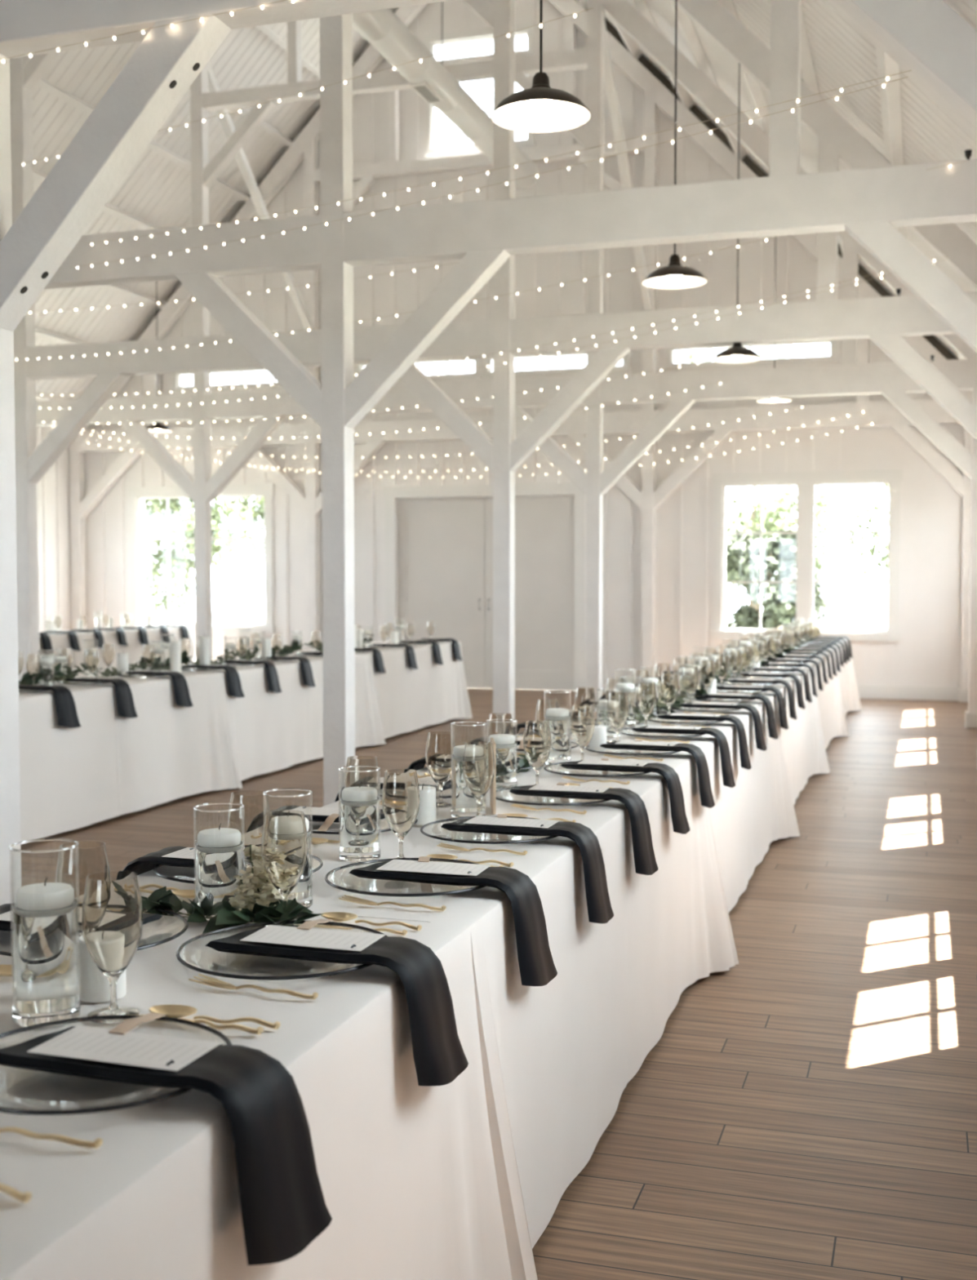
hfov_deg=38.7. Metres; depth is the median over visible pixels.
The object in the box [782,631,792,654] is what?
goblet
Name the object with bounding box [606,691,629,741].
goblet
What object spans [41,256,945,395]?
string lights
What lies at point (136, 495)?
window
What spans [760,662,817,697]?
napkin
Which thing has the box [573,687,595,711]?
goblet
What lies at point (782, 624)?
vase
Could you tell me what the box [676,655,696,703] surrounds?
vase
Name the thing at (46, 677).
vase
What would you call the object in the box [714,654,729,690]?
goblet
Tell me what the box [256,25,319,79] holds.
purlin
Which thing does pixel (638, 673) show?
goblet
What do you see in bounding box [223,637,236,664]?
vase
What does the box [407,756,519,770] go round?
napkin
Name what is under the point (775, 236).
string lights
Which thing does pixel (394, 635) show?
pillar candle
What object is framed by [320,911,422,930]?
spoon
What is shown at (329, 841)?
knife
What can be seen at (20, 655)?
goblet
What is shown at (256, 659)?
charger plate
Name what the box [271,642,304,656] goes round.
greenery sprig
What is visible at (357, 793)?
candle
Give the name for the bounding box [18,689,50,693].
charger plate
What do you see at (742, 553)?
tree
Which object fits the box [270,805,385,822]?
napkin
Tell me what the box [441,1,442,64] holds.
pendant lamp
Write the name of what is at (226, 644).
candle
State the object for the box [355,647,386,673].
napkin
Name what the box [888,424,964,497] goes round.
knee brace
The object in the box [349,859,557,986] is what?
napkin
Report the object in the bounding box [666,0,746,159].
purlin
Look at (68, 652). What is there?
goblet
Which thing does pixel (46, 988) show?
vase
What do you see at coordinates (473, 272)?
knee brace
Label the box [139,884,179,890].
knife
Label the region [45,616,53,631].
vase
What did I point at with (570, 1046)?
tablecloth
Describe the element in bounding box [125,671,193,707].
napkin
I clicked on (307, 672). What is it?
napkin
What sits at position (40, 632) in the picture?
charger plate
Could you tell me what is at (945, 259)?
string lights
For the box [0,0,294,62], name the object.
string lights
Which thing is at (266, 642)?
pillar candle
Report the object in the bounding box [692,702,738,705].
menu card
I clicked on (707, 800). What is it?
napkin
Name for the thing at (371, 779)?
goblet
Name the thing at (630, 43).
purlin
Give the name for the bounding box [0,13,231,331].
knee brace
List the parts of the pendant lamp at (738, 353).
lamp shade, bulb, cord, cord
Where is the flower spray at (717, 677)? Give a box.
[715,676,728,683]
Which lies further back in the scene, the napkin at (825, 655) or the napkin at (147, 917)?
the napkin at (825, 655)
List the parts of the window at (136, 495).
sash, sash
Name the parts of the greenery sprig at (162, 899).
stem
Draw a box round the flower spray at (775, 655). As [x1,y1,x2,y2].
[766,652,784,660]
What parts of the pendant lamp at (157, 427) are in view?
cord, lamp shade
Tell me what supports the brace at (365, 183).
attached to the timber post at (312, 477)
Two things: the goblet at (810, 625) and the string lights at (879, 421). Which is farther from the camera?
the string lights at (879, 421)
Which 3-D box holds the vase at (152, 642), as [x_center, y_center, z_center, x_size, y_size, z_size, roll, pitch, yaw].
[-2.162,0.109,9.122,0.089,0.193,0.089,2,3,42]
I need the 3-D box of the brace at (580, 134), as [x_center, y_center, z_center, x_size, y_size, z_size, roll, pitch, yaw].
[0.647,-5.300,13.910,0.889,0.880,0.116,1,3,17]
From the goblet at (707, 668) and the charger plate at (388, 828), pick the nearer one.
the charger plate at (388, 828)
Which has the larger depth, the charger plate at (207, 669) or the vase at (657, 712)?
the charger plate at (207, 669)
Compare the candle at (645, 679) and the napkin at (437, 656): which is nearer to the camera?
the candle at (645, 679)
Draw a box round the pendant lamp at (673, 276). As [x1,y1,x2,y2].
[642,0,706,288]
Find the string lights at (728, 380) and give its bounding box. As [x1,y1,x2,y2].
[53,380,728,439]
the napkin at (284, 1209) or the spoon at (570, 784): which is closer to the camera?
the napkin at (284, 1209)
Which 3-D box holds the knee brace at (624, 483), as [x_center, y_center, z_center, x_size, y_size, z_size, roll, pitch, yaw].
[1.411,-2.023,16.828,0.930,0.910,0.132,1,3,17]
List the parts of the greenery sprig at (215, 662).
stem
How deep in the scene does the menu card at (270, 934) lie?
2.15 m
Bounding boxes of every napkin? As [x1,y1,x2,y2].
[0,903,162,931]
[0,1026,332,1265]
[18,684,81,728]
[39,632,53,653]
[43,631,80,650]
[64,677,137,718]
[70,629,104,648]
[93,627,128,645]
[115,626,149,644]
[122,845,262,875]
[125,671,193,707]
[138,625,170,643]
[158,624,190,640]
[182,664,244,697]
[204,925,468,1086]
[222,660,281,693]
[260,656,315,687]
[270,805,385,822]
[301,651,323,654]
[334,777,450,801]
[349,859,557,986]
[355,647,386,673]
[372,643,417,669]
[400,640,443,665]
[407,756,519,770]
[421,638,462,661]
[440,817,613,923]
[470,736,520,745]
[509,784,658,875]
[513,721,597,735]
[560,760,689,834]
[599,693,606,699]
[600,741,715,808]
[631,725,735,787]
[657,713,751,769]
[680,702,766,751]
[697,693,778,739]
[716,685,788,729]
[728,679,797,719]
[739,672,805,709]
[751,667,812,702]
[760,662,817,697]
[768,658,823,690]
[777,655,828,684]
[783,651,832,679]
[791,648,836,675]
[795,645,840,671]
[801,643,844,666]
[805,640,847,663]
[810,638,850,662]
[815,635,853,658]
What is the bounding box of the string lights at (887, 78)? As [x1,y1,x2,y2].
[84,70,911,244]
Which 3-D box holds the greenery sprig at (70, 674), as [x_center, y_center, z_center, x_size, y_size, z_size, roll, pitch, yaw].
[-2.451,0.191,8.045,0.188,0.098,0.567,0,2,1]
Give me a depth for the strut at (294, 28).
14.66 m
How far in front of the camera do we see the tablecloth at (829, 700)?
11.50 m
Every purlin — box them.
[32,168,160,230]
[35,77,249,202]
[35,327,89,344]
[35,392,69,400]
[97,284,166,308]
[135,40,292,146]
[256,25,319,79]
[577,0,587,9]
[610,17,642,59]
[630,0,693,109]
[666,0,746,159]
[717,0,769,137]
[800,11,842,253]
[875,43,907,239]
[958,241,976,359]
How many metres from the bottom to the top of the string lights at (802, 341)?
0.383 m
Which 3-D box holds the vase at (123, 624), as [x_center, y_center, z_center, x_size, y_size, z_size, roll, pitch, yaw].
[-4.535,-0.236,17.347,0.089,0.193,0.089,-1,3,-23]
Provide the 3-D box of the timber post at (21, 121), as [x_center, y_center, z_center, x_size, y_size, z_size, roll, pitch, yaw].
[-4.069,-2.712,12.190,0.140,7.098,0.140,1,3,17]
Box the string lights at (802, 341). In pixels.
[43,341,803,424]
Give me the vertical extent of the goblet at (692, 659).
0.191 m
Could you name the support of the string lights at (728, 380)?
attached to the knee brace at (261, 433)
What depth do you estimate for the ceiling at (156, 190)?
16.64 m
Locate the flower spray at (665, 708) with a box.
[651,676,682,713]
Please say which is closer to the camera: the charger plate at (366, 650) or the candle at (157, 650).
the candle at (157, 650)
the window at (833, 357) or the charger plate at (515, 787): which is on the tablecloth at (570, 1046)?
the charger plate at (515, 787)
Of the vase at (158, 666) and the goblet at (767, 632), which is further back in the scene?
the goblet at (767, 632)
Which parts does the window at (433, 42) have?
sash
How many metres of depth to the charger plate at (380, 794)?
3.68 m
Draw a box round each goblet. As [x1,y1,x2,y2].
[17,651,24,675]
[26,653,41,684]
[54,616,62,631]
[55,840,110,937]
[59,647,73,667]
[80,615,87,629]
[81,870,142,1023]
[84,648,99,678]
[102,614,109,630]
[102,644,115,674]
[124,613,131,629]
[142,644,155,671]
[146,613,152,622]
[166,612,173,626]
[179,638,190,666]
[196,640,199,668]
[227,790,270,879]
[235,636,247,660]
[249,632,259,648]
[261,809,308,927]
[271,634,282,659]
[311,631,320,654]
[344,755,380,797]
[379,625,388,646]
[382,768,420,858]
[386,622,394,642]
[406,622,414,643]
[425,731,455,807]
[426,621,435,640]
[462,741,494,816]
[487,712,513,742]
[523,720,551,784]
[535,698,558,720]
[569,704,595,759]
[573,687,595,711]
[605,677,623,700]
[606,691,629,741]
[631,669,648,687]
[635,681,657,726]
[653,662,671,682]
[660,673,679,714]
[672,657,688,673]
[681,666,698,702]
[689,652,703,665]
[698,659,715,698]
[704,648,717,657]
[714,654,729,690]
[717,644,729,654]
[728,640,740,648]
[728,649,742,683]
[739,637,749,642]
[740,645,752,677]
[748,635,759,643]
[751,641,762,671]
[756,632,766,640]
[760,639,771,666]
[764,630,773,635]
[768,635,778,662]
[771,627,780,635]
[776,633,786,658]
[777,626,786,633]
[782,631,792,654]
[789,628,798,651]
[795,626,804,648]
[800,625,808,643]
[804,622,813,637]
[809,622,817,634]
[813,620,821,638]
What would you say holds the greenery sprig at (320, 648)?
on the tablecloth at (268, 731)
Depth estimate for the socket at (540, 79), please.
4.92 m
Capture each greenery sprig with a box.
[18,662,63,684]
[54,662,86,682]
[79,661,147,677]
[138,649,193,670]
[141,886,324,925]
[182,648,241,665]
[235,646,259,660]
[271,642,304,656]
[303,640,322,651]
[357,634,373,647]
[516,750,530,773]
[628,693,667,722]
[673,695,685,705]
[701,671,719,688]
[715,673,731,679]
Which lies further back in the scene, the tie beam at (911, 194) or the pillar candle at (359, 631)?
the pillar candle at (359, 631)
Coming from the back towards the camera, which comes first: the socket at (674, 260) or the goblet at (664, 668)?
the socket at (674, 260)
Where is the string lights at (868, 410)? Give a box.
[86,409,868,471]
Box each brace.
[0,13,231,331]
[22,51,61,90]
[27,373,127,484]
[80,448,143,518]
[119,421,194,502]
[173,271,321,426]
[203,100,275,187]
[205,415,287,502]
[207,61,312,330]
[251,448,306,514]
[315,441,386,515]
[344,249,511,428]
[352,175,376,208]
[400,363,493,471]
[461,0,493,29]
[510,347,631,471]
[515,71,586,148]
[515,406,586,494]
[566,435,641,508]
[577,155,622,190]
[600,399,695,495]
[604,18,652,311]
[653,430,733,509]
[844,222,976,352]
[869,333,976,439]
[881,391,972,478]
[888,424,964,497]
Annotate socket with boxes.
[531,71,551,88]
[668,254,681,266]
[732,342,742,346]
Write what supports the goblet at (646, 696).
on the tablecloth at (746, 817)
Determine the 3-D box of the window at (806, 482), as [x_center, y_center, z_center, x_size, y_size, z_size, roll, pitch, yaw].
[3.712,-0.981,16.305,2.165,1.965,0.190,1,3,17]
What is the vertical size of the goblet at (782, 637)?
0.191 m
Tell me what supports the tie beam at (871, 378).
attached to the timber post at (595, 97)
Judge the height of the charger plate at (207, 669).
0.017 m
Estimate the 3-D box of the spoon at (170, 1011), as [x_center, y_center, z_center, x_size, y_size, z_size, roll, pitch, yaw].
[-0.364,0.503,1.854,0.190,0.013,0.042,1,2,14]
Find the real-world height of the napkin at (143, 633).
0.226 m
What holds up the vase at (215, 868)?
on the tablecloth at (406, 1169)
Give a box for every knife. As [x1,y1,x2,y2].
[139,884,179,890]
[140,1014,263,1034]
[293,924,407,935]
[325,840,338,842]
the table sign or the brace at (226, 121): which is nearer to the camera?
the table sign
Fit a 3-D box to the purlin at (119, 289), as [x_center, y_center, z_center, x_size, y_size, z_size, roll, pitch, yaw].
[-7.374,-4.043,8.768,0.121,0.120,20.648,1,3,17]
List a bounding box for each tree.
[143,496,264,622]
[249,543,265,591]
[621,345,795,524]
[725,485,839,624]
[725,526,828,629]
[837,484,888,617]
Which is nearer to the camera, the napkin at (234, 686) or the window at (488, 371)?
the napkin at (234, 686)
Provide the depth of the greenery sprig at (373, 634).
12.35 m
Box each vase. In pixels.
[8,838,80,1027]
[37,649,54,685]
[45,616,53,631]
[52,648,67,681]
[53,620,62,631]
[83,639,98,678]
[94,610,102,630]
[120,613,128,626]
[150,640,164,671]
[151,641,165,671]
[160,634,174,670]
[193,802,244,919]
[195,635,208,662]
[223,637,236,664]
[238,628,250,660]
[253,631,265,659]
[262,788,312,907]
[291,631,302,655]
[338,765,380,862]
[363,633,373,648]
[395,618,404,644]
[450,721,486,817]
[486,718,517,789]
[543,689,571,765]
[596,688,620,742]
[613,668,636,728]
[620,675,641,724]
[640,666,659,715]
[673,662,692,671]
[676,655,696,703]
[693,646,710,666]
[693,655,701,688]
[706,646,720,683]
[722,639,737,678]
[770,633,781,653]
[781,624,792,648]
[791,621,802,646]
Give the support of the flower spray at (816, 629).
on the tablecloth at (850, 697)
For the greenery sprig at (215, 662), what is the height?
0.115 m
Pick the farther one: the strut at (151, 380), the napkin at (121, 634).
the strut at (151, 380)
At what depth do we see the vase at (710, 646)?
8.05 m
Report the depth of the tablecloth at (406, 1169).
1.88 m
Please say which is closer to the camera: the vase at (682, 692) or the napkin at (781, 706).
the vase at (682, 692)
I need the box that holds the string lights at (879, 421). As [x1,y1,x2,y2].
[173,421,879,477]
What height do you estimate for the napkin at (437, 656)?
0.227 m
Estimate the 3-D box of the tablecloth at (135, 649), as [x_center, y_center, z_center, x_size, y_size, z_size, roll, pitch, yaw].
[-4.607,0.248,17.059,1.042,0.750,2.577,1,3,17]
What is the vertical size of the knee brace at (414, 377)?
0.910 m
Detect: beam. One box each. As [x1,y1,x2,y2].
[0,0,451,58]
[26,291,976,380]
[35,359,973,426]
[43,158,976,289]
[68,399,959,452]
[201,48,587,111]
[313,137,643,183]
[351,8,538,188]
[833,0,976,128]
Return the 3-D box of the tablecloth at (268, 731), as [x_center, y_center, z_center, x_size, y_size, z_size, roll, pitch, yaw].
[-1.717,0.530,10.379,1.042,0.751,2.617,1,3,17]
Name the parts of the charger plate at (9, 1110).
name strip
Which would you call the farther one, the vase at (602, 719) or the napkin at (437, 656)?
the napkin at (437, 656)
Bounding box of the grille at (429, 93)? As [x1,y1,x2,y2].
[413,85,439,102]
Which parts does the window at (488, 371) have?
sash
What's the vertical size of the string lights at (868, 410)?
0.579 m
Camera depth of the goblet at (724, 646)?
8.78 m
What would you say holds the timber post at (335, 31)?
on the floor
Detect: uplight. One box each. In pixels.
[896,288,901,295]
[964,149,972,159]
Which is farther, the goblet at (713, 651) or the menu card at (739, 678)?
the goblet at (713, 651)
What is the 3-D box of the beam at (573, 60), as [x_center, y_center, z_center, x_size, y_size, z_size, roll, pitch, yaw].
[-1.030,-5.784,14.414,4.300,0.150,0.132,1,3,17]
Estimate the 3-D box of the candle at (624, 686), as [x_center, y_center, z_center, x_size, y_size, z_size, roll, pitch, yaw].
[0.550,0.185,5.603,0.075,0.047,0.075,1,3,17]
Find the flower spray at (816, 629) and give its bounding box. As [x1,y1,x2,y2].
[809,626,821,640]
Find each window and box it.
[128,484,275,633]
[170,366,305,392]
[355,357,481,382]
[424,22,535,65]
[424,74,535,155]
[482,352,630,377]
[664,339,839,369]
[711,469,902,641]
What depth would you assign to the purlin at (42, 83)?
15.85 m
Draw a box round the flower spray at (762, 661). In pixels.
[760,657,770,666]
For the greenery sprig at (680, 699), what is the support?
on the tablecloth at (746, 817)
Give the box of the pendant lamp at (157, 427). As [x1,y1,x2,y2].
[146,280,173,432]
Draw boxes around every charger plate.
[0,908,188,956]
[0,1012,231,1115]
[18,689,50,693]
[40,631,67,634]
[56,680,111,685]
[67,630,93,632]
[118,673,168,678]
[142,626,159,628]
[153,854,323,884]
[176,920,387,980]
[181,666,222,671]
[217,662,262,666]
[253,657,294,661]
[295,653,323,656]
[311,808,417,834]
[324,857,487,897]
[355,649,369,652]
[367,644,402,648]
[378,779,450,799]
[398,641,429,644]
[420,816,558,844]
[496,785,611,805]
[516,741,577,751]
[543,760,649,777]
[585,742,680,755]
[620,727,706,738]
[647,715,724,724]
[670,707,742,712]
[695,695,755,702]
[716,690,767,693]
[718,680,777,685]
[730,674,786,679]
[742,669,795,673]
[760,666,802,668]
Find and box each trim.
[135,7,398,340]
[576,0,958,359]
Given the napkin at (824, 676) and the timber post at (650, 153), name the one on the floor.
the timber post at (650, 153)
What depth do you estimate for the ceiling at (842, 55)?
9.65 m
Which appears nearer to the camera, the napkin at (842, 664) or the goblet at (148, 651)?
the goblet at (148, 651)
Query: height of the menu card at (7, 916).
0.004 m
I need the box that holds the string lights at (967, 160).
[29,160,968,313]
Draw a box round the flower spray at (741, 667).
[737,662,751,673]
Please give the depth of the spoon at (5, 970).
2.08 m
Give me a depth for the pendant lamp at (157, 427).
17.15 m
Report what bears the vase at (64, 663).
on the tablecloth at (110, 766)
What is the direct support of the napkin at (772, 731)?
on the charger plate at (720, 701)
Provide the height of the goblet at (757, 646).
0.191 m
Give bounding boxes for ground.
[145,616,887,689]
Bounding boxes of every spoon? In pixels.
[0,964,13,976]
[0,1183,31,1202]
[139,888,195,897]
[149,1004,279,1029]
[311,837,328,844]
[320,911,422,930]
[417,774,450,777]
[426,853,513,866]
[502,813,575,822]
[564,782,613,788]
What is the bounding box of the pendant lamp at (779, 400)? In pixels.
[756,236,791,403]
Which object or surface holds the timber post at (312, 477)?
on the floor
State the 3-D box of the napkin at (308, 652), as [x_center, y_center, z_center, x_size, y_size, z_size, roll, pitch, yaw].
[-1.268,0.201,10.947,0.368,0.219,0.176,1,2,16]
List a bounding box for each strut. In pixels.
[146,373,160,426]
[287,20,301,83]
[387,61,399,161]
[564,14,576,144]
[768,0,801,176]
[816,136,839,300]
[841,239,858,364]
[855,337,869,402]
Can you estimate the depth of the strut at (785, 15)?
6.98 m
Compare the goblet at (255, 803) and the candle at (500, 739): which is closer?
the goblet at (255, 803)
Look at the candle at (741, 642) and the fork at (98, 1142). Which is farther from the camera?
the candle at (741, 642)
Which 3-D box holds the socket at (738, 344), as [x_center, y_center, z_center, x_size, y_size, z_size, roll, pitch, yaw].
[1.847,-2.204,10.340,0.072,0.066,0.072,1,3,17]
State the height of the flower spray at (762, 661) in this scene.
0.165 m
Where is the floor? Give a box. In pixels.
[21,688,976,1279]
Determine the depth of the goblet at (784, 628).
12.38 m
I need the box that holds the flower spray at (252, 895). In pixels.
[202,844,313,933]
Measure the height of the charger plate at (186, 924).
0.017 m
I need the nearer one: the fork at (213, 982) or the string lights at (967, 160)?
the fork at (213, 982)
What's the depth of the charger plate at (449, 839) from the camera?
3.08 m
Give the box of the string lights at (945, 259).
[69,258,946,408]
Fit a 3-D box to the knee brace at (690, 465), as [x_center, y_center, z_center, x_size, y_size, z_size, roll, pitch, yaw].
[2.428,-2.010,16.511,0.930,0.910,0.132,1,3,17]
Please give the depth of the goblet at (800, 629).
12.17 m
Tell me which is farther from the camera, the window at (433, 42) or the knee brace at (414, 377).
the window at (433, 42)
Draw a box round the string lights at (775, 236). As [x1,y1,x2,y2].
[14,235,777,359]
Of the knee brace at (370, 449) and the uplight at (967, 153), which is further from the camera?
the knee brace at (370, 449)
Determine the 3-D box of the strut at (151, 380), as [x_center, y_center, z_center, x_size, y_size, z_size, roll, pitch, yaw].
[-4.476,-3.464,18.609,0.140,1.304,0.132,1,3,17]
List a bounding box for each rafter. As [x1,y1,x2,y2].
[81,4,426,431]
[549,0,973,395]
[601,0,975,359]
[671,0,976,291]
[829,0,976,137]
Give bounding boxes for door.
[383,482,585,691]
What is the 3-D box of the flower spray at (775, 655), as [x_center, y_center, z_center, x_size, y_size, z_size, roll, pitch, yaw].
[2.114,0.073,10.465,0.236,0.165,0.239,-2,3,-42]
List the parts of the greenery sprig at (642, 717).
stem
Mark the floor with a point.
(805, 1108)
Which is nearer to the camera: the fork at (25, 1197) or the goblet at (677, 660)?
the fork at (25, 1197)
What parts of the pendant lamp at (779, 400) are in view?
lamp shade, cord, cord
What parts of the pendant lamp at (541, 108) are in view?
lamp shade, bulb, cord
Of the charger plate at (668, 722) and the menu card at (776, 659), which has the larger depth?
the menu card at (776, 659)
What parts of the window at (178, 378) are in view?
sash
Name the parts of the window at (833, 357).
sash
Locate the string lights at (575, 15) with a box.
[17,8,592,165]
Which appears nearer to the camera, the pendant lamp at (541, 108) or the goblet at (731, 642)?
the pendant lamp at (541, 108)
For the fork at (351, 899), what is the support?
on the tablecloth at (570, 1046)
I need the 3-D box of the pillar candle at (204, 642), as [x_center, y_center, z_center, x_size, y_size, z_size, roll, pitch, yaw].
[-1.897,0.075,9.299,0.069,0.245,0.069,1,3,17]
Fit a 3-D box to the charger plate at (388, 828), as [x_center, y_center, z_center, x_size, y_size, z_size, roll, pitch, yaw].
[-0.336,0.437,3.322,0.334,0.017,0.334,0,2,-5]
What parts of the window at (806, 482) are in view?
sash, sash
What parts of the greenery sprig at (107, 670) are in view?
stem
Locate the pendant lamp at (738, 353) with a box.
[712,62,761,363]
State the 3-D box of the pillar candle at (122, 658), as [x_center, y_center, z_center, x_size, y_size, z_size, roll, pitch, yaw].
[-2.260,0.146,8.609,0.069,0.160,0.069,1,3,17]
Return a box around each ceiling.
[31,7,396,399]
[604,0,976,359]
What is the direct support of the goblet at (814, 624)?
on the tablecloth at (850, 697)
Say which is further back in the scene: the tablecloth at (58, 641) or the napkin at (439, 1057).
the tablecloth at (58, 641)
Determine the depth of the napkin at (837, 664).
11.89 m
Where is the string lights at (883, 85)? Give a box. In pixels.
[70,76,908,268]
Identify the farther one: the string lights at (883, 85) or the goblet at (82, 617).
the goblet at (82, 617)
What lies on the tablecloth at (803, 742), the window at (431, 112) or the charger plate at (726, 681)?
the charger plate at (726, 681)
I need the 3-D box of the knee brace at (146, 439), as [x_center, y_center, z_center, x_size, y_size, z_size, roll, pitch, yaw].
[-3.639,-1.963,15.390,0.930,0.910,0.132,1,3,17]
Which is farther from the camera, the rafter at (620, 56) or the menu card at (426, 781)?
the rafter at (620, 56)
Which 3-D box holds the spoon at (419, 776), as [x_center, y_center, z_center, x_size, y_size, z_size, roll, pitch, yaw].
[-0.129,0.408,4.140,0.190,0.013,0.042,1,3,19]
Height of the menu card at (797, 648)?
0.004 m
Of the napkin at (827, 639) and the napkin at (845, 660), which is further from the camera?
the napkin at (827, 639)
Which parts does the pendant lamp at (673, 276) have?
lamp shade, bulb, cord, cord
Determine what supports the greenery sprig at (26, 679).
on the tablecloth at (110, 766)
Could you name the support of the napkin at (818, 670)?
on the charger plate
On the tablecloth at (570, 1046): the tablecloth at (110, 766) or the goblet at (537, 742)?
the goblet at (537, 742)
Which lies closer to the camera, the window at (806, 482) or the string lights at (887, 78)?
the string lights at (887, 78)
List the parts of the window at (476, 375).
sash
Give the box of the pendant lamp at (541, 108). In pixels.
[490,0,591,133]
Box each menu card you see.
[0,910,12,921]
[26,1025,221,1071]
[161,847,262,859]
[240,924,385,951]
[292,806,339,815]
[376,859,490,875]
[379,777,448,785]
[463,815,559,828]
[515,737,523,740]
[528,783,609,792]
[577,759,648,766]
[615,740,678,746]
[645,724,702,729]
[670,712,721,716]
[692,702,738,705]
[709,693,751,695]
[724,684,764,687]
[737,678,774,680]
[749,672,783,674]
[759,666,791,668]
[768,662,799,664]
[776,658,805,659]
[784,654,810,656]
[790,651,817,652]
[796,648,822,648]
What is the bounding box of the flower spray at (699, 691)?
[695,685,707,698]
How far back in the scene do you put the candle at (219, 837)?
2.42 m
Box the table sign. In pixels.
[490,737,496,813]
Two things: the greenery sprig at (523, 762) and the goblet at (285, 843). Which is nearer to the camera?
the goblet at (285, 843)
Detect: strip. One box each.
[297,919,333,929]
[317,813,339,831]
[417,856,431,862]
[497,813,506,817]
[518,739,524,749]
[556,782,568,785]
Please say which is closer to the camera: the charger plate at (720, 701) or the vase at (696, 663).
the charger plate at (720, 701)
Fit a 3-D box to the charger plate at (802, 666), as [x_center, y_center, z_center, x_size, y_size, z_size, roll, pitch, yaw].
[1.945,0.182,9.393,0.334,0.017,0.334,2,3,33]
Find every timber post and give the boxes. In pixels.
[0,53,21,905]
[9,55,39,680]
[70,435,86,629]
[190,63,213,662]
[303,128,320,649]
[320,13,355,806]
[493,0,515,726]
[585,0,604,699]
[640,80,657,677]
[958,392,972,702]
[964,351,976,728]
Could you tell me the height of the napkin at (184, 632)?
0.219 m
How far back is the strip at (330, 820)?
3.21 m
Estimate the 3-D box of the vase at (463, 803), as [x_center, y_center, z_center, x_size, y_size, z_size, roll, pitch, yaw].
[-0.050,0.324,3.469,0.089,0.236,0.089,0,2,-3]
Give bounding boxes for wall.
[36,426,72,631]
[84,0,964,686]
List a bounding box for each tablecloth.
[0,908,537,1279]
[18,670,236,844]
[39,626,195,672]
[39,633,84,674]
[133,653,386,788]
[137,745,738,1279]
[302,640,472,738]
[514,693,799,967]
[716,665,830,831]
[765,648,848,748]
[793,637,862,735]
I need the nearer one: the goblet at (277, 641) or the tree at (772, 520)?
the goblet at (277, 641)
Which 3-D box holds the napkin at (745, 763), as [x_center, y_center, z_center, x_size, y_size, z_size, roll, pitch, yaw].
[0.897,0.422,5.773,0.368,0.226,0.178,1,3,17]
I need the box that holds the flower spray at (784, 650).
[773,635,793,653]
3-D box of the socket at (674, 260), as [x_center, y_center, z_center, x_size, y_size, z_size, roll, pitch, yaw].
[1.028,-2.093,7.686,0.072,0.066,0.072,1,3,17]
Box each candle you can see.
[15,877,74,910]
[40,658,53,663]
[41,653,53,662]
[53,655,66,660]
[77,618,83,629]
[78,935,126,1002]
[107,617,112,628]
[117,652,128,676]
[146,616,151,625]
[155,647,163,652]
[161,641,169,646]
[169,636,181,673]
[197,823,240,847]
[199,635,209,669]
[224,643,235,646]
[253,637,262,641]
[262,637,271,659]
[292,636,302,639]
[304,817,309,831]
[342,782,377,801]
[354,624,356,650]
[356,627,362,648]
[363,629,372,633]
[391,630,398,644]
[395,624,404,627]
[415,783,435,824]
[453,741,470,756]
[488,731,515,744]
[546,706,568,716]
[586,723,606,751]
[598,700,607,707]
[615,680,634,689]
[641,675,657,683]
[678,667,683,673]
[694,655,708,662]
[704,678,716,693]
[706,653,715,659]
[724,647,736,653]
[739,641,751,644]
[750,660,759,669]
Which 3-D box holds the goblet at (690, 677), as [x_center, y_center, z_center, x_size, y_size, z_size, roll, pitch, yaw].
[0.947,0.218,6.532,0.080,0.191,0.080,-2,3,-33]
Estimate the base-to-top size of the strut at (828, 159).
1.304 m
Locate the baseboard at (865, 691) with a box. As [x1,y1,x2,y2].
[584,678,959,700]
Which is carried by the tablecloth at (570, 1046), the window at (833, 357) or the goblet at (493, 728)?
the goblet at (493, 728)
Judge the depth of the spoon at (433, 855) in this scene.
2.89 m
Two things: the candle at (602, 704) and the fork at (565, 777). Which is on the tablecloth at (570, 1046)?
the fork at (565, 777)
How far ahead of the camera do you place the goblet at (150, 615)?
17.68 m
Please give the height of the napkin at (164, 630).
0.227 m
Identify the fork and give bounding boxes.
[0,1126,102,1148]
[188,973,318,999]
[338,894,445,911]
[436,842,527,855]
[510,803,586,814]
[562,776,630,784]
[603,754,663,761]
[635,737,689,743]
[661,723,711,727]
[684,711,728,715]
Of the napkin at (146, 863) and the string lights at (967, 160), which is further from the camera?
the string lights at (967, 160)
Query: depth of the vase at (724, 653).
8.46 m
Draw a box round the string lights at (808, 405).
[83,404,808,457]
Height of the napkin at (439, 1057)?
0.214 m
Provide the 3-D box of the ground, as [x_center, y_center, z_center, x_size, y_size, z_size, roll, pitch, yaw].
[9.080,0.230,37.489,85.000,0.200,43.100,1,3,17]
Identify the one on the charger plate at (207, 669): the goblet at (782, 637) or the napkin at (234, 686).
the napkin at (234, 686)
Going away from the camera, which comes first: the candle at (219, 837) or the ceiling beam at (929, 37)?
the candle at (219, 837)
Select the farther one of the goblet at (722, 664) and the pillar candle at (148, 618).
the pillar candle at (148, 618)
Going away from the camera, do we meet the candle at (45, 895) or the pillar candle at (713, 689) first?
the candle at (45, 895)
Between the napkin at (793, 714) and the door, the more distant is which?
the door
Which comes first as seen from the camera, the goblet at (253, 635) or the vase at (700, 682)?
the vase at (700, 682)

